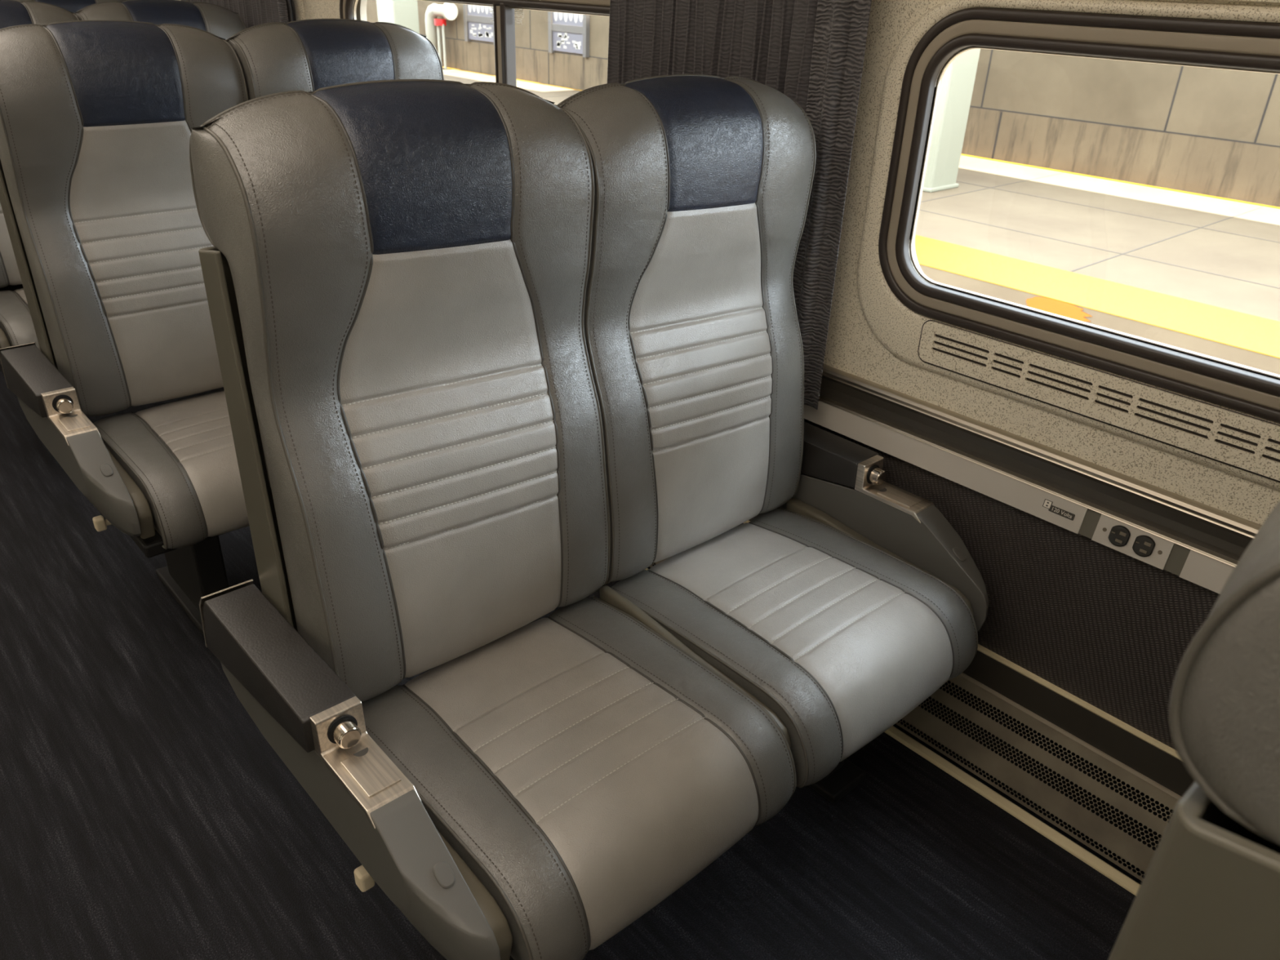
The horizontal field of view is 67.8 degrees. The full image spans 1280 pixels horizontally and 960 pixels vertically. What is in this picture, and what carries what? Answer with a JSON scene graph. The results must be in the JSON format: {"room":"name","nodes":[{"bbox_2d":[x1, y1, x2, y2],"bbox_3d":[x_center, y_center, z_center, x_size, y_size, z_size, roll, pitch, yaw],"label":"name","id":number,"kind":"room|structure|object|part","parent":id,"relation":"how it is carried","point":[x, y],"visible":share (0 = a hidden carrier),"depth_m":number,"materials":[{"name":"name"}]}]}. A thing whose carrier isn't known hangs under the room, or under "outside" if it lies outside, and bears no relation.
{"room":"train carriage","nodes":[
{"label":"train carriage","id":0,"kind":"room"},
{"bbox_2d":[0,370,1144,959],"bbox_3d":[-1.500,0.393,2.080,2.910,0.050,10.000,-21,36,-37],"label":"floor","id":1,"kind":"structure","parent":0,"point":[145,814],"depth_m":1.67,"materials":[{"name":"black carpet"}]},
{"bbox_2d":[16,0,126,12],"bbox_3d":[-2.311,-1.221,3.690,1.124,1.229,0.659,-21,36,-37],"label":"seat","id":2,"kind":"object","parent":1,"relation":"on","point":[73,6],"visible":0.02,"depth_m":3.67,"materials":[{"name":"grey leather"}]},
{"bbox_3d":[-2.228,-1.813,3.701,0.212,0.181,0.110,-21,38,-37],"label":"headrest panel","id":3,"kind":"part","parent":2,"relation":"part of","materials":[{"name":"blue leather"}]},
{"bbox_2d":[0,0,246,374],"bbox_3d":[-1.542,-0.792,2.943,1.124,1.227,0.659,-21,36,-37],"label":"seat","id":4,"kind":"object","parent":1,"relation":"on","point":[16,325],"visible":0.06,"depth_m":2.82,"materials":[{"name":"grey leather"}]},
{"bbox_2d":[0,321,13,346],"bbox_3d":[-1.660,-0.484,2.847,0.453,0.129,0.443,-21,36,-37],"label":"seat cushion","id":5,"kind":"object","parent":4,"relation":"on","point":[6,327],"depth_m":2.58,"materials":[{"name":"leather"}]},
{"bbox_3d":[-1.799,-0.888,2.824,0.308,0.594,0.078,-21,36,-37],"label":"panel","id":6,"kind":"part","parent":4,"relation":"part of","materials":[{"name":"leather"}]},
{"bbox_3d":[-1.830,-1.254,2.684,0.212,0.181,0.110,-21,36,-37],"label":"headrest panel","id":7,"kind":"part","parent":4,"relation":"part of","materials":[{"name":"blue leather"}]},
{"bbox_3d":[-1.657,-0.484,2.843,0.296,0.148,0.454,-21,36,-37],"label":"panel","id":8,"kind":"part","parent":4,"relation":"part of","materials":[{"name":"leather"}]},
{"bbox_3d":[-1.482,-1.134,3.111,0.485,0.773,0.206,-21,37,-37],"label":"backrest","id":9,"kind":"part","parent":4,"relation":"part of","materials":[{"name":"leather"}]},
{"bbox_3d":[-1.467,-1.389,2.961,0.212,0.181,0.110,-21,37,-37],"label":"headrest panel","id":10,"kind":"part","parent":4,"relation":"part of","materials":[{"name":"blue leather"}]},
{"bbox_2d":[0,18,444,635],"bbox_3d":[-0.781,-0.372,2.202,1.124,1.233,0.659,-21,36,-37],"label":"seat","id":11,"kind":"object","parent":1,"relation":"on","point":[107,234],"visible":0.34,"depth_m":1.98,"materials":[{"name":"leather"}]},
{"bbox_3d":[-1.384,-0.256,2.130,0.071,0.102,0.036,-21,36,-37],"label":"trim","id":12,"kind":"part","parent":11,"relation":"part of","materials":[{"name":"plastic"}]},
{"bbox_2d":[52,395,73,412],"bbox_3d":[-1.151,-0.152,1.899,0.037,0.037,0.003,-21,36,-37],"label":"button","id":13,"kind":"object","parent":11,"relation":"attached to","point":[55,398],"depth_m":1.89,"materials":[{"name":"silver metal"}]},
{"bbox_3d":[-1.109,-0.112,1.869,0.041,0.003,0.069,-21,36,-37],"label":"ashtray lid","id":14,"kind":"part","parent":11,"relation":"part of","materials":[{"name":"metal"}]},
{"bbox_3d":[-1.181,-0.068,1.976,0.056,0.178,0.634,-21,36,-37],"label":"armrest","id":15,"kind":"part","parent":11,"relation":"part of","materials":[{"name":"grey plastic"}]},
{"bbox_3d":[-1.120,0.073,2.117,0.171,0.030,0.023,-21,36,-37],"label":"foot lever","id":16,"kind":"part","parent":11,"relation":"part of","materials":[{"name":"beige plastic"}]},
{"bbox_3d":[-1.078,-0.569,2.076,0.485,0.775,0.186,-21,36,-37],"label":"backrest","id":17,"kind":"part","parent":11,"relation":"part of","materials":[{"name":"leather"}]},
{"bbox_3d":[-1.053,-0.824,1.928,0.212,0.181,0.110,-21,38,-37],"label":"headrest panel","id":18,"kind":"part","parent":11,"relation":"part of","materials":[{"name":"blue leather"}]},
{"bbox_2d":[102,439,165,548],"bbox_3d":[-0.899,-0.061,2.107,0.453,0.129,0.443,-21,36,-37],"label":"seat cushion","id":19,"kind":"object","parent":11,"relation":"on","point":[141,462],"depth_m":1.89,"materials":[{"name":"leather"}]},
{"bbox_3d":[-1.033,-0.462,2.078,0.308,0.595,0.067,-21,36,-37],"label":"panel","id":20,"kind":"part","parent":11,"relation":"part of","materials":[{"name":"leather"}]},
{"bbox_3d":[-0.764,-0.078,2.324,0.975,0.031,0.440,-21,36,-37],"label":"seat frame","id":21,"kind":"part","parent":11,"relation":"part of","materials":[{"name":"black"}]},
{"bbox_3d":[-0.896,-0.061,2.103,0.296,0.148,0.454,-21,36,-37],"label":"panel","id":22,"kind":"part","parent":11,"relation":"part of","materials":[{"name":"leather"}]},
{"bbox_3d":[-0.708,-0.707,2.356,0.485,0.777,0.166,-21,36,-37],"label":"backrest","id":23,"kind":"part","parent":11,"relation":"part of","materials":[{"name":"leather"}]},
{"bbox_3d":[-0.682,-0.955,2.197,0.212,0.181,0.110,-21,40,-37],"label":"headrest panel","id":24,"kind":"part","parent":11,"relation":"part of","materials":[{"name":"blue leather"}]},
{"bbox_2d":[189,74,989,959],"bbox_3d":[0.020,0.077,1.425,1.124,1.225,0.659,-21,36,-37],"label":"seat","id":25,"kind":"object","parent":1,"relation":"on","point":[493,357],"visible":1,"depth_m":1.29,"materials":[{"name":"leather"}]},
{"bbox_3d":[-0.583,0.190,1.351,0.071,0.102,0.036,-21,36,-37],"label":"trim","id":26,"kind":"part","parent":25,"relation":"part of","materials":[{"name":"metal"}]},
{"bbox_2d":[327,715,357,743],"bbox_3d":[-0.350,0.294,1.120,0.037,0.037,0.003,-21,36,-37],"label":"button","id":27,"kind":"object","parent":25,"relation":"attached to","point":[335,723],"depth_m":1.11,"materials":[{"name":"silver metal"}]},
{"bbox_3d":[-0.379,0.378,1.197,0.056,0.178,0.634,-21,36,-37],"label":"armrest","id":28,"kind":"part","parent":25,"relation":"part of","materials":[{"name":"grey plastic"}]},
{"bbox_3d":[-0.318,0.518,1.338,0.171,0.030,0.023,-21,36,-37],"label":"foot lever","id":29,"kind":"part","parent":25,"relation":"part of","materials":[{"name":"beige plastic"}]},
{"bbox_3d":[-0.308,0.333,1.090,0.041,0.003,0.069,-21,36,-37],"label":"ashtray lid","id":30,"kind":"part","parent":25,"relation":"part of","materials":[{"name":"metal"}]},
{"bbox_3d":[-0.285,-0.125,1.307,0.485,0.773,0.206,-21,36,-37],"label":"backrest","id":31,"kind":"part","parent":25,"relation":"part of","materials":[{"name":"leather"}]},
{"bbox_3d":[-0.268,-0.383,1.167,0.212,0.186,0.110,-21,36,-37],"label":"headrest panel","id":32,"kind":"part","parent":25,"relation":"part of","materials":[{"name":"blue leather"}]},
{"bbox_3d":[-0.237,-0.021,1.305,0.308,0.599,0.078,-21,36,-37],"label":"panel","id":33,"kind":"part","parent":25,"relation":"part of","materials":[{"name":"leather"}]},
{"bbox_2d":[421,595,594,959],"bbox_3d":[-0.098,0.385,1.329,0.453,0.129,0.443,-21,36,-37],"label":"seat cushion","id":34,"kind":"object","parent":25,"relation":"on","point":[508,722],"depth_m":1.20,"materials":[{"name":"leather"}]},
{"bbox_3d":[-0.095,0.384,1.325,0.296,0.148,0.454,-21,36,-37],"label":"panel","id":35,"kind":"part","parent":25,"relation":"part of","materials":[{"name":"leather"}]},
{"bbox_3d":[0.075,-0.262,1.600,0.485,0.763,0.206,-21,36,-37],"label":"backrest","id":36,"kind":"part","parent":25,"relation":"part of","materials":[{"name":"leather"}]},
{"bbox_3d":[0.086,-0.514,1.457,0.212,0.183,0.110,-21,36,-37],"label":"headrest panel","id":37,"kind":"part","parent":25,"relation":"part of","materials":[{"name":"blue leather"}]},
{"bbox_3d":[0.117,-0.157,1.592,0.308,0.591,0.078,-21,36,-37],"label":"panel","id":38,"kind":"part","parent":25,"relation":"part of","materials":[{"name":"leather"}]},
{"bbox_2d":[652,507,805,786],"bbox_3d":[0.257,0.246,1.614,0.453,0.129,0.443,-21,36,-37],"label":"seat cushion","id":39,"kind":"object","parent":25,"relation":"on","point":[734,600],"depth_m":1.53,"materials":[{"name":"leather"}]},
{"bbox_3d":[0.260,0.246,1.610,0.296,0.148,0.454,-21,36,-37],"label":"panel","id":40,"kind":"part","parent":25,"relation":"part of","materials":[{"name":"leather"}]},
{"bbox_2d":[866,464,879,484],"bbox_3d":[0.428,-0.010,1.746,0.037,0.037,0.003,-21,36,-37],"label":"button","id":41,"kind":"object","parent":25,"relation":"attached to","point":[873,470],"depth_m":1.73,"materials":[{"name":"silver metal"}]},
{"bbox_3d":[0.399,0.073,1.824,0.056,0.178,0.634,-21,36,-37],"label":"armrest","id":42,"kind":"part","parent":25,"relation":"part of","materials":[{"name":"grey plastic"}]},
{"bbox_3d":[0.467,0.030,1.714,0.041,0.003,0.069,-21,36,-37],"label":"ashtray lid","id":43,"kind":"part","parent":25,"relation":"part of","materials":[{"name":"metal"}]},
{"bbox_2d":[644,568,1140,895],"bbox_3d":[-0.471,-0.037,2.893,0.017,0.014,10.000,-21,36,-37],"label":"trim","id":44,"kind":"structure","parent":1,"relation":"on","point":[1106,869],"depth_m":1.75,"materials":[{"name":"beige metal"}]},
{"bbox_2d":[649,555,1181,880],"bbox_3d":[-0.443,-0.128,2.870,0.079,0.198,10.000,-21,36,-37],"label":"heater cover","id":45,"kind":"object","parent":1,"relation":"on","point":[1124,811],"visible":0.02,"depth_m":1.71,"materials":[{"name":"metal"}]},
{"bbox_2d":[738,523,1195,796],"bbox_3d":[-0.428,-0.243,2.819,0.016,0.073,10.000,-21,36,-37],"label":"baseboard","id":46,"kind":"structure","parent":45,"relation":"on","point":[1153,762],"depth_m":1.65,"materials":[{"name":"grey"}]},
{"bbox_2d":[742,520,1181,760],"bbox_3d":[-0.429,-0.277,2.799,0.010,0.012,10.000,-21,36,-37],"label":"trim","id":47,"kind":"structure","parent":46,"relation":"attached to","point":[1089,707],"depth_m":1.64,"materials":[{"name":"beige metal"}]},
{"bbox_2d":[1107,501,1279,959],"bbox_3d":[0.753,0.485,0.713,1.124,1.225,0.659,-21,36,-37],"label":"seat","id":48,"kind":"object","parent":1,"relation":"on","point":[1209,889],"visible":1,"depth_m":0.38,"materials":[{"name":"grey leather"}]},
{"bbox_3d":[0.447,0.282,0.595,0.485,0.773,0.206,-21,36,-37],"label":"backrest","id":49,"kind":"part","parent":48,"relation":"part of","materials":[{"name":"leather"}]},
{"bbox_2d":[355,0,942,272],"bbox_3d":[-0.360,-0.943,2.488,0.020,2.600,10.000,-21,36,-37],"label":"car","id":50,"kind":"object","parent":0,"point":[361,10],"visible":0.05,"depth_m":2.83,"materials":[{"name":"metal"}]},
{"bbox_2d":[748,418,1219,749],"bbox_3d":[-0.416,-0.418,2.731,0.016,0.304,10.000,-21,36,-37],"label":"wall panel","id":51,"kind":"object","parent":50,"relation":"attached to","point":[1113,629],"depth_m":1.60,"materials":[{"name":"grey fabric"}]},
{"bbox_2d":[804,395,1238,593],"bbox_3d":[-0.419,-0.571,2.640,0.026,0.052,10.000,-21,36,-37],"label":"power strip","id":52,"kind":"object","parent":51,"relation":"attached to","point":[1205,567],"visible":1,"depth_m":1.58,"materials":[{"name":"beige"}]},
{"bbox_2d":[1108,524,1130,546],"bbox_3d":[0.752,0.088,1.493,0.012,0.033,0.029,-21,36,-37],"label":"power outlet","id":53,"kind":"object","parent":52,"relation":"attached to","point":[1119,535],"depth_m":1.49,"materials":[{"name":"black plastic"}]},
{"bbox_2d":[1132,534,1155,556],"bbox_3d":[0.777,0.102,1.468,0.012,0.033,0.029,-21,36,-37],"label":"power outlet","id":54,"kind":"object","parent":52,"relation":"attached to","point":[1143,545],"depth_m":1.47,"materials":[{"name":"black plastic"}]},
{"bbox_2d":[302,0,1279,524],"bbox_3d":[-0.395,-0.939,2.455,0.001,0.666,10.000,-21,36,-37],"label":"wall","id":55,"kind":"structure","parent":0,"point":[852,347],"depth_m":1.60,"materials":[{"name":"plastic"}]},
{"bbox_2d":[285,0,305,22],"bbox_3d":[-1.654,-1.666,3.663,0.036,0.596,1.750,-21,36,-37],"label":"window","id":56,"kind":"structure","parent":55,"relation":"in","point":[295,11],"depth_m":3.04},
{"bbox_3d":[-1.657,-1.699,3.640,0.013,0.446,1.625,-21,36,-37],"label":"frame","id":57,"kind":"part","parent":56,"relation":"part of","materials":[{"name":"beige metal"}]},
{"bbox_2d":[335,0,609,86],"bbox_3d":[-0.335,-0.933,2.381,0.036,0.596,1.750,-21,36,-37],"label":"window","id":58,"kind":"structure","parent":55,"relation":"in","point":[504,11],"depth_m":2.28,"materials":[{"name":"metal"}]},
{"bbox_3d":[-0.338,-0.966,2.358,0.013,0.446,1.625,-21,36,-37],"label":"frame","id":59,"kind":"part","parent":58,"relation":"part of","materials":[{"name":"beige metal"}]},
{"bbox_2d":[819,375,1253,560],"bbox_3d":[-0.407,-0.617,2.627,0.020,0.047,10.000,-21,36,-37],"label":"trim","id":60,"kind":"structure","parent":55,"relation":"attached to","point":[1231,544],"depth_m":1.57,"materials":[{"name":"grey plastic"}]},
{"bbox_2d":[822,364,1262,537],"bbox_3d":[-0.407,-0.646,2.610,0.024,0.022,10.000,-21,36,-37],"label":"trim","id":61,"kind":"structure","parent":55,"relation":"attached to","point":[1220,517],"depth_m":1.54,"materials":[{"name":"metal"}]},
{"bbox_2d":[856,0,1279,491],"bbox_3d":[0.984,-0.199,1.099,0.036,0.596,1.750,-21,36,-37],"label":"window","id":62,"kind":"structure","parent":55,"relation":"in","point":[896,298],"depth_m":1.44,"materials":[{"name":"laminate"}]},
{"bbox_2d":[917,320,1279,482],"bbox_3d":[0.964,0.018,1.203,0.005,0.078,1.428,-21,36,-37],"label":"air vent","id":63,"kind":"object","parent":62,"relation":"attached to","point":[1237,440],"visible":1,"depth_m":1.44,"materials":[{"name":"plastic"}]},
{"bbox_2d":[1191,0,1279,4],"bbox_3d":[-0.382,-1.331,2.244,0.065,0.228,10.000,-21,36,-37],"label":"trim","id":64,"kind":"structure","parent":55,"relation":"attached to","point":[1269,2],"depth_m":1.18,"materials":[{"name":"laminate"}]},
{"bbox_3d":[-0.422,-1.371,2.179,0.015,0.015,9.800,-21,36,-37],"label":"rail","id":65,"kind":"object","parent":55,"relation":"attached to","visible":0},
{"bbox_2d":[181,0,288,28],"bbox_3d":[-1.414,-1.504,3.325,0.030,0.888,0.904,-21,36,-37],"label":"curtain","id":66,"kind":"object","parent":65,"relation":"hanging from","point":[252,12],"visible":0.06,"depth_m":3.12,"materials":[{"name":"grey fabric"}]},
{"bbox_2d":[607,0,871,409],"bbox_3d":[0.142,-0.640,1.815,0.031,0.888,0.624,-22,36,-37],"label":"curtain","id":67,"kind":"object","parent":65,"relation":"hanging from","point":[811,52],"visible":0.3,"depth_m":1.69,"materials":[{"name":"grey fabric"}]},
{"label":"outside","id":68,"kind":"structure","parent":0,"visible":0},
{"bbox_2d":[442,67,1279,374],"bbox_3d":[-3.931,-4.884,13.241,3.705,1.402,54.000,-21,36,-37],"label":"floor","id":69,"kind":"structure","parent":68,"point":[1225,254],"depth_m":5.94,"materials":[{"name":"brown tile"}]},
{"bbox_2d":[376,0,419,33],"bbox_3d":[-2.972,-6.910,11.262,0.380,4.100,0.450,-21,36,-37],"label":"column","id":70,"kind":"structure","parent":69,"relation":"on","point":[404,13],"depth_m":11.72,"materials":[{"name":"white"}]},
{"bbox_2d":[425,2,457,69],"bbox_3d":[-2.902,-6.459,13.836,0.227,0.889,0.645,-21,36,-37],"label":"standpipe","id":71,"kind":"object","parent":69,"relation":"on","point":[449,11],"visible":0.84,"depth_m":13.77,"materials":[{"name":"beige metal"}]},
{"bbox_2d":[366,0,1279,207],"bbox_3d":[-2.389,-6.855,13.700,0.507,1.750,54.000,-21,36,-37],"label":"wall","id":72,"kind":"structure","parent":69,"relation":"on","point":[1215,132],"depth_m":7.64,"materials":[{"name":"tile"}]},
{"bbox_2d":[462,4,494,44],"bbox_3d":[-2.212,-6.389,13.245,0.058,0.568,0.790,-21,36,-37],"label":"notice board","id":73,"kind":"object","parent":72,"relation":"attached to","point":[477,25],"visible":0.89,"depth_m":13.29,"materials":[{"name":"grey"}]},
{"bbox_2d":[466,4,492,17],"bbox_3d":[-2.196,-6.531,13.181,0.028,0.200,0.670,-21,36,-37],"label":"poster","id":74,"kind":"object","parent":73,"relation":"attached to","point":[473,11],"depth_m":13.22,"materials":[{"name":"grey paper"}]},
{"bbox_2d":[467,21,493,42],"bbox_3d":[-2.206,-6.271,13.319,0.028,0.230,0.670,-21,36,-37],"label":"poster","id":75,"kind":"object","parent":73,"relation":"attached to","point":[477,30],"depth_m":13.31,"materials":[{"name":"grey paper"}]},
{"bbox_2d":[547,11,589,57],"bbox_3d":[-0.900,-5.656,11.971,0.058,0.570,0.770,-21,36,-37],"label":"notice board","id":76,"kind":"object","parent":72,"relation":"attached to","point":[566,32],"visible":0.91,"depth_m":11.98,"materials":[{"name":"grey"}]},
{"bbox_2d":[552,12,582,26],"bbox_3d":[-0.884,-5.799,11.906,0.028,0.205,0.650,-21,36,-37],"label":"poster","id":77,"kind":"object","parent":76,"relation":"attached to","point":[559,19],"depth_m":11.93,"materials":[{"name":"grey paper"}]},
{"bbox_2d":[552,31,582,53],"bbox_3d":[-0.894,-5.537,12.046,0.028,0.230,0.650,-21,36,-37],"label":"poster","id":78,"kind":"object","parent":76,"relation":"attached to","point":[571,42],"depth_m":12.03,"materials":[{"name":"grey paper"}]},
{"bbox_2d":[442,66,1279,208],"bbox_3d":[-2.633,-6.001,13.937,0.045,0.004,54.000,-21,36,-37],"label":"strip","id":79,"kind":"object","parent":69,"relation":"on","point":[1272,206],"depth_m":7.77,"materials":[{"name":"yellow paint"}]},
{"bbox_2d":[923,48,980,192],"bbox_3d":[2.074,-4.104,6.358,0.380,4.100,0.780,-21,36,-37],"label":"column","id":80,"kind":"structure","parent":69,"relation":"on","point":[957,86],"depth_m":6.83,"materials":[{"name":"white"}]},
{"bbox_2d":[1026,296,1092,321],"bbox_3d":[2.055,-0.833,4.683,0.004,0.094,0.338,-21,36,-37],"label":"paint","id":81,"kind":"object","parent":69,"relation":"attached to","point":[1053,306],"visible":0.66,"depth_m":4.68,"materials":[{"name":"orange"}]},
{"bbox_2d":[915,235,1279,358],"bbox_3d":[-5.082,-5.043,11.966,0.557,0.004,54.000,-21,36,-37],"label":"strip","id":82,"kind":"object","parent":69,"relation":"on","point":[1253,333],"visible":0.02,"depth_m":4.74,"materials":[{"name":"yellow paint"}]}
]}

